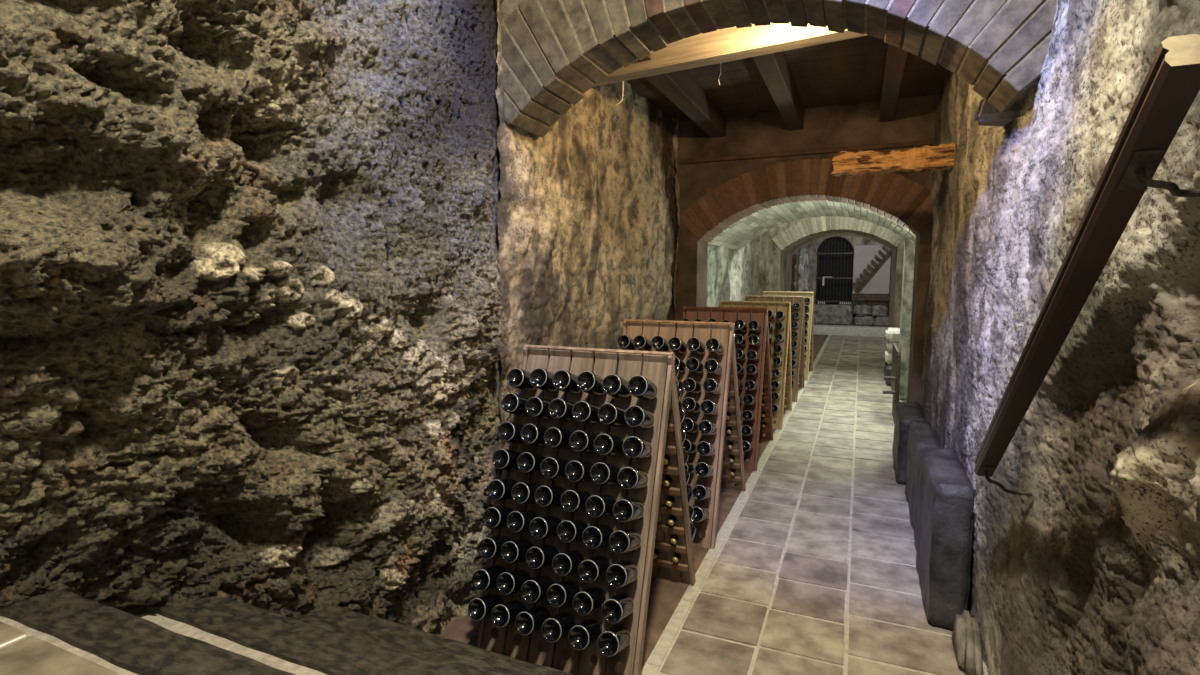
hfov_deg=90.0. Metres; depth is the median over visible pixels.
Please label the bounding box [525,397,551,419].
bottle
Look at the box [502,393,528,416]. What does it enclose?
bottle
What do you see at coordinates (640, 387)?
bottle
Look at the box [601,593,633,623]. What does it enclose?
bottle
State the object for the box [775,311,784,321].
bottle
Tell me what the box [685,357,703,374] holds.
bottle
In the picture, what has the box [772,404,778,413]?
bottle
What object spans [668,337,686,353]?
bottle
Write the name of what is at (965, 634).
kerb stone
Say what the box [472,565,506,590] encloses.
bottle
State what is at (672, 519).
bottle
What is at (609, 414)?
bottle
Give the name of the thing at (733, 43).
ceiling beam
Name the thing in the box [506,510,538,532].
bottle
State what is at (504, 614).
bottle
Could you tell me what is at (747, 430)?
bottle
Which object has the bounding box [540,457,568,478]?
bottle
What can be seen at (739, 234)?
brick arch
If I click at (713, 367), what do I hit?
bottle
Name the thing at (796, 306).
bottle
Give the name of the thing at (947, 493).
stone block
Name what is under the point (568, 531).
bottle
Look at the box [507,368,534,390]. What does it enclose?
bottle
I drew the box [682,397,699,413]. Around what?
bottle
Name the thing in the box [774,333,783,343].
bottle
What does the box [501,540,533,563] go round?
bottle
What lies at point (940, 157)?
beam
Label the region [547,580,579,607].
bottle
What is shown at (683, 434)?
bottle
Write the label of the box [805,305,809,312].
bottle
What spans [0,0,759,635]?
wall
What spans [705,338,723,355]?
bottle
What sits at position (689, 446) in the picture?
bottle
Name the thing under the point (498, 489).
bottle
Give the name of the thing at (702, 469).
bottle
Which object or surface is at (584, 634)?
bottle
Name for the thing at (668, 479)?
bottle
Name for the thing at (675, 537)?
bottle
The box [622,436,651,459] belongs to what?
bottle
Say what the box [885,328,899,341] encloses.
stone
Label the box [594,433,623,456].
bottle
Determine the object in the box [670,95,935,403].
wall
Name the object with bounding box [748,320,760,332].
bottle
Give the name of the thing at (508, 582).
bottle
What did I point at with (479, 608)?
bottle
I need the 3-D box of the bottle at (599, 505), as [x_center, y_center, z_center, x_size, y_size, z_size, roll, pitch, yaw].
[0.033,0.806,2.929,0.108,0.151,0.298,3,7,26]
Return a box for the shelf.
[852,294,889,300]
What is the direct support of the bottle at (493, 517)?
in the rack at (658, 367)
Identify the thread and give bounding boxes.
[616,81,623,104]
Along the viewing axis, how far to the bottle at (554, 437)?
3.00 m
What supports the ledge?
attached to the wall at (854, 124)
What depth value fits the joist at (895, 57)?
4.74 m
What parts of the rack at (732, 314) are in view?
rail, rail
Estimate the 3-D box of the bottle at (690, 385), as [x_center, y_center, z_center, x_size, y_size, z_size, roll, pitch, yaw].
[0.691,0.352,4.406,0.108,0.147,0.298,3,7,25]
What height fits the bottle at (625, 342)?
0.152 m
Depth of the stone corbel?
2.86 m
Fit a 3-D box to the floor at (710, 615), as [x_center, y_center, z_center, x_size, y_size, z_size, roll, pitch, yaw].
[3.425,1.001,9.296,4.200,0.123,22.500,3,6,23]
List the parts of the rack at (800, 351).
rail, rail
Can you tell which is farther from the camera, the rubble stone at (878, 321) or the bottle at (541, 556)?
the rubble stone at (878, 321)
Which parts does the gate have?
rail, rail, rail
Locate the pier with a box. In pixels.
[899,238,914,399]
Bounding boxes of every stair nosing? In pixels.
[0,590,295,674]
[156,597,468,674]
[295,605,572,674]
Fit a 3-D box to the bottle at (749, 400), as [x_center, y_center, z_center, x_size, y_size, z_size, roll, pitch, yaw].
[1.479,0.609,5.895,0.109,0.146,0.298,3,7,25]
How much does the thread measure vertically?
0.183 m
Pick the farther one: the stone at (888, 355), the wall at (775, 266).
the wall at (775, 266)
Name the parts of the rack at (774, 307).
rail, rail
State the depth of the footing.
20.14 m
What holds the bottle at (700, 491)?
in the rack at (721, 477)
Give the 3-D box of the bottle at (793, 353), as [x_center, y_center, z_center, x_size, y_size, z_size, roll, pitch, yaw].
[2.953,0.264,9.169,0.109,0.173,0.294,3,7,26]
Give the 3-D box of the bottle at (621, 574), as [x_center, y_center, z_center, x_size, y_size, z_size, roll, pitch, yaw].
[0.123,1.089,2.815,0.108,0.158,0.296,2,6,22]
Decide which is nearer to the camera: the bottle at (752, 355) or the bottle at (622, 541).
the bottle at (622, 541)
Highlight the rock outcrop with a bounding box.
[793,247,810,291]
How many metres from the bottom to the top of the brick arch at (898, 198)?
0.817 m
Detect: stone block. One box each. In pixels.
[884,362,891,385]
[892,401,926,484]
[905,420,941,549]
[916,447,975,630]
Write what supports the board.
on the floor at (710, 615)
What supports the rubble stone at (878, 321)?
on the stair step at (852, 330)
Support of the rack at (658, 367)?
on the floor at (710, 615)
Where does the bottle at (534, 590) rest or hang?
in the rack at (658, 367)
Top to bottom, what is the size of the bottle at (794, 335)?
0.167 m
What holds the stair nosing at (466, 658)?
attached to the stair step
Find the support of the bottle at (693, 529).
in the rack at (658, 367)
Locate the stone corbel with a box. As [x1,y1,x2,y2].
[975,96,1018,126]
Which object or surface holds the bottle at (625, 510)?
in the rack at (658, 367)
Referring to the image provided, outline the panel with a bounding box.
[852,245,890,293]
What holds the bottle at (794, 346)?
in the rack at (800, 351)
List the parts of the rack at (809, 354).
rail, rail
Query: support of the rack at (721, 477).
on the floor at (710, 615)
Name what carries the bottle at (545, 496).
in the rack at (658, 367)
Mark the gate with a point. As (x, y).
(851, 252)
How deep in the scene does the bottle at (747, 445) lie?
5.72 m
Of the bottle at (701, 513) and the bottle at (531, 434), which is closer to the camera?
the bottle at (531, 434)
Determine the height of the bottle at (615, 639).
0.162 m
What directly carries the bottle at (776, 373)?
in the rack at (774, 307)
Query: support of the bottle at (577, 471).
in the rack at (658, 367)
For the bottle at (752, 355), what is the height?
0.143 m
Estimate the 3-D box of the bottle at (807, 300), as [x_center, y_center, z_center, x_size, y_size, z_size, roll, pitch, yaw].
[3.861,-0.666,11.171,0.108,0.168,0.295,2,6,21]
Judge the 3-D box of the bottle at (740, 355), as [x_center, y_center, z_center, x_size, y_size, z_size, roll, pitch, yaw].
[1.406,0.172,6.025,0.108,0.148,0.298,2,6,21]
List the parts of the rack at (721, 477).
panel, rail, rail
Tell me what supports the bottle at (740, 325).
in the rack at (732, 314)
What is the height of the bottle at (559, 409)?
0.158 m
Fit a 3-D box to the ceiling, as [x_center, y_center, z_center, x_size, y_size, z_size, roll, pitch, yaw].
[1.534,-2.288,5.079,2.900,0.040,2.677,3,6,23]
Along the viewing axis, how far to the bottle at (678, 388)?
3.36 m
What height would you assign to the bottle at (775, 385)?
0.147 m
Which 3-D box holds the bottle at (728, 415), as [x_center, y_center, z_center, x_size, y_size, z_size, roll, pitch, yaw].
[1.090,0.571,5.000,0.108,0.179,0.292,3,7,25]
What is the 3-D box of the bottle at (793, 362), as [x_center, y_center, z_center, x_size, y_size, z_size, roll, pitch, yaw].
[2.935,0.412,9.136,0.107,0.177,0.292,2,6,22]
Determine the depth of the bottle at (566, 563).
2.81 m
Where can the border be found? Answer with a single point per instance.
(663, 646)
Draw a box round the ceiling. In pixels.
[627,35,945,121]
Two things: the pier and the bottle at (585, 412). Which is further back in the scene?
the pier
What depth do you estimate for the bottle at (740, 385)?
5.87 m
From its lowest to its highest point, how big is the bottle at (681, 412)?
0.156 m
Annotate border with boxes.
[641,335,830,674]
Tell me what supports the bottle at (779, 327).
in the rack at (774, 307)
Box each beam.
[593,23,866,86]
[831,143,954,176]
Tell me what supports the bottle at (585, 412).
in the rack at (658, 367)
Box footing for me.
[813,304,852,325]
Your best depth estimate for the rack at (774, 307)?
7.72 m
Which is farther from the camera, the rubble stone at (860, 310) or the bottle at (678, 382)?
the rubble stone at (860, 310)
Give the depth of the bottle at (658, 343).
4.46 m
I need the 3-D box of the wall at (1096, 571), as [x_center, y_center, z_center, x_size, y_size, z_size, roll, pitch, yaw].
[1.743,-0.580,2.193,0.261,4.700,8.502,3,6,23]
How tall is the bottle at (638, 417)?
0.156 m
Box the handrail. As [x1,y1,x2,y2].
[974,34,1199,495]
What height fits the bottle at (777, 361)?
0.148 m
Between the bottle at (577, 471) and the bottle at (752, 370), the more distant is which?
the bottle at (752, 370)
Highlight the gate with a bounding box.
[815,237,852,303]
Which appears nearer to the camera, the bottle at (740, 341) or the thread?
the thread
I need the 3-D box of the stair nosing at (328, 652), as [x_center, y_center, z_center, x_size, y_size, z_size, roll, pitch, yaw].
[-0.438,1.065,1.748,3.340,0.093,0.169,3,6,23]
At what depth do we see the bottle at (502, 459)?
3.08 m
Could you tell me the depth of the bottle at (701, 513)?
4.08 m
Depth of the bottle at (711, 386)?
4.25 m
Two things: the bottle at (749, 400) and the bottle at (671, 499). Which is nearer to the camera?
the bottle at (671, 499)
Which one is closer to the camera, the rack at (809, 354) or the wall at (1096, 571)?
the wall at (1096, 571)
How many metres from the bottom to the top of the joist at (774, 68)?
0.220 m
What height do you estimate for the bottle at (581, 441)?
0.155 m
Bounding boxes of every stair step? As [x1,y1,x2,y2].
[0,616,138,674]
[135,613,326,674]
[813,325,888,336]
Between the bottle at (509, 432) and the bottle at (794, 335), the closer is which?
the bottle at (509, 432)
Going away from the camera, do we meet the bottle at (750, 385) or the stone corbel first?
the stone corbel
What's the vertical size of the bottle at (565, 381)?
0.160 m
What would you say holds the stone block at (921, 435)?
on the floor at (710, 615)
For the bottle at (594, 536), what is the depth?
2.80 m
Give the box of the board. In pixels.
[883,343,900,424]
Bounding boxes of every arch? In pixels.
[494,0,1056,137]
[679,158,932,241]
[708,200,915,249]
[772,215,904,251]
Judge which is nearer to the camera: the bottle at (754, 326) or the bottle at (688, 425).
the bottle at (688, 425)
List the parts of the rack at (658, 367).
rail, rail, panel, rail, rail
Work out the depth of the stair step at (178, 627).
1.98 m
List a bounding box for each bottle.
[468,594,503,620]
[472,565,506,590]
[478,535,510,558]
[483,507,513,528]
[488,479,518,500]
[491,600,526,627]
[492,449,521,470]
[496,569,530,594]
[498,421,524,443]
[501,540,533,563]
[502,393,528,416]
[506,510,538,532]
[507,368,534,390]
[511,482,540,503]
[515,606,550,634]
[517,452,545,474]
[520,424,547,446]
[521,575,554,602]
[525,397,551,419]
[526,545,558,568]
[529,368,556,392]
[529,515,561,538]
[534,485,564,507]
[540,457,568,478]
[542,612,575,642]
[544,427,572,449]
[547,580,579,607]
[548,398,574,421]
[552,370,580,394]
[552,550,584,575]
[557,519,587,542]
[560,489,590,511]
[565,460,593,482]
[569,430,596,452]
[569,619,601,649]
[572,401,599,424]
[573,587,605,615]
[577,371,604,396]
[578,556,609,582]
[582,524,613,548]
[585,494,616,517]
[590,462,619,485]
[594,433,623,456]
[598,403,626,427]
[598,625,629,656]
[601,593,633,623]
[602,374,630,398]
[606,560,637,587]
[609,529,640,553]
[613,498,643,522]
[617,335,635,349]
[617,467,647,489]
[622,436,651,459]
[624,405,653,429]
[628,375,656,400]
[633,335,651,350]
[651,336,668,351]
[653,548,658,558]
[663,449,688,486]
[664,428,685,464]
[666,407,684,437]
[666,469,689,506]
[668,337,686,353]
[668,488,692,525]
[671,505,693,543]
[672,523,695,562]
[675,356,685,373]
[675,363,678,378]
[676,379,682,390]
[677,386,680,401]
[681,418,697,433]
[682,378,700,394]
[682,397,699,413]
[683,439,695,454]
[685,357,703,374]
[685,461,693,474]
[687,337,704,354]
[692,484,710,499]
[692,506,708,521]
[695,462,713,477]
[696,441,714,456]
[698,420,716,436]
[700,400,718,415]
[703,378,720,395]
[704,359,721,375]
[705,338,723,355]
[726,397,739,419]
[728,425,741,448]
[729,455,734,462]
[730,451,743,475]
[734,319,746,332]
[735,334,745,346]
[736,349,744,360]
[736,363,743,375]
[738,379,742,389]
[741,425,753,436]
[742,410,754,421]
[742,440,752,451]
[743,394,755,405]
[744,380,756,391]
[746,350,758,361]
[746,364,757,376]
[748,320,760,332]
[748,334,759,346]
[768,310,773,320]
[768,322,772,331]
[771,368,781,378]
[771,381,780,389]
[771,392,779,401]
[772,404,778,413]
[773,345,782,354]
[773,357,781,366]
[774,322,784,332]
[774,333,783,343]
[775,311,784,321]
[789,360,795,368]
[791,322,798,330]
[791,331,797,339]
[791,341,797,349]
[791,350,796,358]
[792,312,799,321]
[793,302,799,311]
[804,297,809,304]
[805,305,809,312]
[805,313,808,320]
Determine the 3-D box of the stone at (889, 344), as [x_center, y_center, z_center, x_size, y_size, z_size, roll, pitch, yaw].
[5.247,0.135,10.659,0.289,0.193,0.607,3,6,23]
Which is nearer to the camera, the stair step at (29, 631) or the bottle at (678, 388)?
the stair step at (29, 631)
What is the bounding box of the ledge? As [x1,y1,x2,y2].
[680,140,933,163]
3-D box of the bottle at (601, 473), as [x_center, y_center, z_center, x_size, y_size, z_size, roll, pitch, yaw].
[0.052,0.663,2.956,0.108,0.162,0.296,3,7,25]
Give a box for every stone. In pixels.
[853,304,870,316]
[853,316,874,325]
[871,305,887,316]
[874,316,888,326]
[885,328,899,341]
[885,349,891,363]
[886,341,898,351]
[952,610,982,674]
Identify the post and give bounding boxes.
[888,252,891,316]
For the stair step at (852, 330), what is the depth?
19.22 m
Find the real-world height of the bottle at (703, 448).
0.154 m
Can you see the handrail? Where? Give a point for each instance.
(1171, 84)
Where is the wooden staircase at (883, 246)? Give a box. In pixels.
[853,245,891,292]
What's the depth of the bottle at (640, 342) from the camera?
4.52 m
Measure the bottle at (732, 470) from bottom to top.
0.189 m
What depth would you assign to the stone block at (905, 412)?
5.48 m
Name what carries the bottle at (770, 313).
in the rack at (774, 307)
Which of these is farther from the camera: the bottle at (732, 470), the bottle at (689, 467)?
the bottle at (732, 470)
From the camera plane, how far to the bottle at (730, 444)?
5.05 m
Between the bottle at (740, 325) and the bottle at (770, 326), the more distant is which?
the bottle at (770, 326)
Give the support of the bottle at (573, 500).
in the rack at (658, 367)
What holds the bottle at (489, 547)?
in the rack at (658, 367)
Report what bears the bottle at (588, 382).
in the rack at (658, 367)
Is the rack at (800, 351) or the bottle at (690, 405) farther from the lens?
the rack at (800, 351)
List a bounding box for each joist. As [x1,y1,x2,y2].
[632,55,726,137]
[752,51,803,130]
[879,43,907,121]
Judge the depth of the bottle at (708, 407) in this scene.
4.21 m
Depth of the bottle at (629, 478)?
2.79 m
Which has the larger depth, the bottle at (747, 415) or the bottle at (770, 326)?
the bottle at (770, 326)
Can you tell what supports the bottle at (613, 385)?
in the rack at (658, 367)
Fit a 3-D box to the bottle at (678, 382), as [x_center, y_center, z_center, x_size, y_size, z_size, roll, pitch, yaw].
[0.570,0.348,4.468,0.108,0.147,0.298,2,6,22]
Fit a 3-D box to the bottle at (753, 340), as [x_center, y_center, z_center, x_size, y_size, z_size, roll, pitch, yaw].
[1.545,0.032,5.984,0.107,0.148,0.298,2,6,22]
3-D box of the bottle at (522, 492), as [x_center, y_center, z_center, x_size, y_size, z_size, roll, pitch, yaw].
[-0.346,0.786,3.088,0.109,0.157,0.296,2,6,21]
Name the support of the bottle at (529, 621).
in the rack at (658, 367)
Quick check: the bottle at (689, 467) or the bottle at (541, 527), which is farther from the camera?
the bottle at (689, 467)
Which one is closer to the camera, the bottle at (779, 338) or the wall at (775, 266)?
the bottle at (779, 338)
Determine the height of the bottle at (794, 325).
0.166 m
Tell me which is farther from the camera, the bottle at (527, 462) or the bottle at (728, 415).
the bottle at (728, 415)
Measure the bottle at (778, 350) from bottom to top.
0.158 m
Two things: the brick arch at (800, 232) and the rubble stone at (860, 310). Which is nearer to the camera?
the brick arch at (800, 232)
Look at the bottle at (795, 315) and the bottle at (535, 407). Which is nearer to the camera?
the bottle at (535, 407)
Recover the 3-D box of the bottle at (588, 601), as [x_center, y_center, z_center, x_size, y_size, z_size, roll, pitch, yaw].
[-0.025,1.222,2.835,0.109,0.156,0.297,3,7,25]
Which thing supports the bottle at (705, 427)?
in the rack at (721, 477)
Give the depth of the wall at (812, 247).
20.56 m
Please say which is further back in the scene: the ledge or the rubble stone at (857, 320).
the rubble stone at (857, 320)
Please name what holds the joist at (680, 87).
attached to the ceiling
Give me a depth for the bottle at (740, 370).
5.89 m
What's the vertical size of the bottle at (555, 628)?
0.159 m
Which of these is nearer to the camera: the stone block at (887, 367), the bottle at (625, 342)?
the bottle at (625, 342)
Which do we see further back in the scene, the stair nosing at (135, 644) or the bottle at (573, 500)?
the bottle at (573, 500)
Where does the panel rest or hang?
attached to the wall at (812, 247)
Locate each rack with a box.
[477,345,695,674]
[621,319,745,548]
[683,306,772,470]
[720,301,791,429]
[745,295,804,401]
[763,291,813,380]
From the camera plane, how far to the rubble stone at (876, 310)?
19.52 m
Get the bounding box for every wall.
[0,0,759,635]
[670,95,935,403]
[757,216,904,327]
[791,235,890,325]
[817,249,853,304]
[920,0,1199,674]
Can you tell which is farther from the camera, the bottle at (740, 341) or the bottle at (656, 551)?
the bottle at (740, 341)
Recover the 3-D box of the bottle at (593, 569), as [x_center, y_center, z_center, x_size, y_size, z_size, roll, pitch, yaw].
[-0.004,1.084,2.866,0.107,0.152,0.297,2,6,22]
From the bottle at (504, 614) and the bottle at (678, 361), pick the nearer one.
the bottle at (504, 614)
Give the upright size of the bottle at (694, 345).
0.156 m
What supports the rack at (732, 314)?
on the floor at (710, 615)
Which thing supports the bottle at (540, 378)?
in the rack at (658, 367)
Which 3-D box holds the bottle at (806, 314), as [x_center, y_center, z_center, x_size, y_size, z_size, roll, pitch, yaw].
[3.814,-0.371,11.094,0.106,0.172,0.294,3,6,23]
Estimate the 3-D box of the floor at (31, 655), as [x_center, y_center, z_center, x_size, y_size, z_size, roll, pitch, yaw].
[-0.688,0.976,0.584,3.531,0.057,1.315,3,6,23]
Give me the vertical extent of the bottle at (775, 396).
0.156 m
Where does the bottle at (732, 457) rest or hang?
in the rack at (721, 477)
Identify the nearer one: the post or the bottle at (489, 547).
the bottle at (489, 547)
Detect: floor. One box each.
[0,621,119,674]
[439,334,988,674]

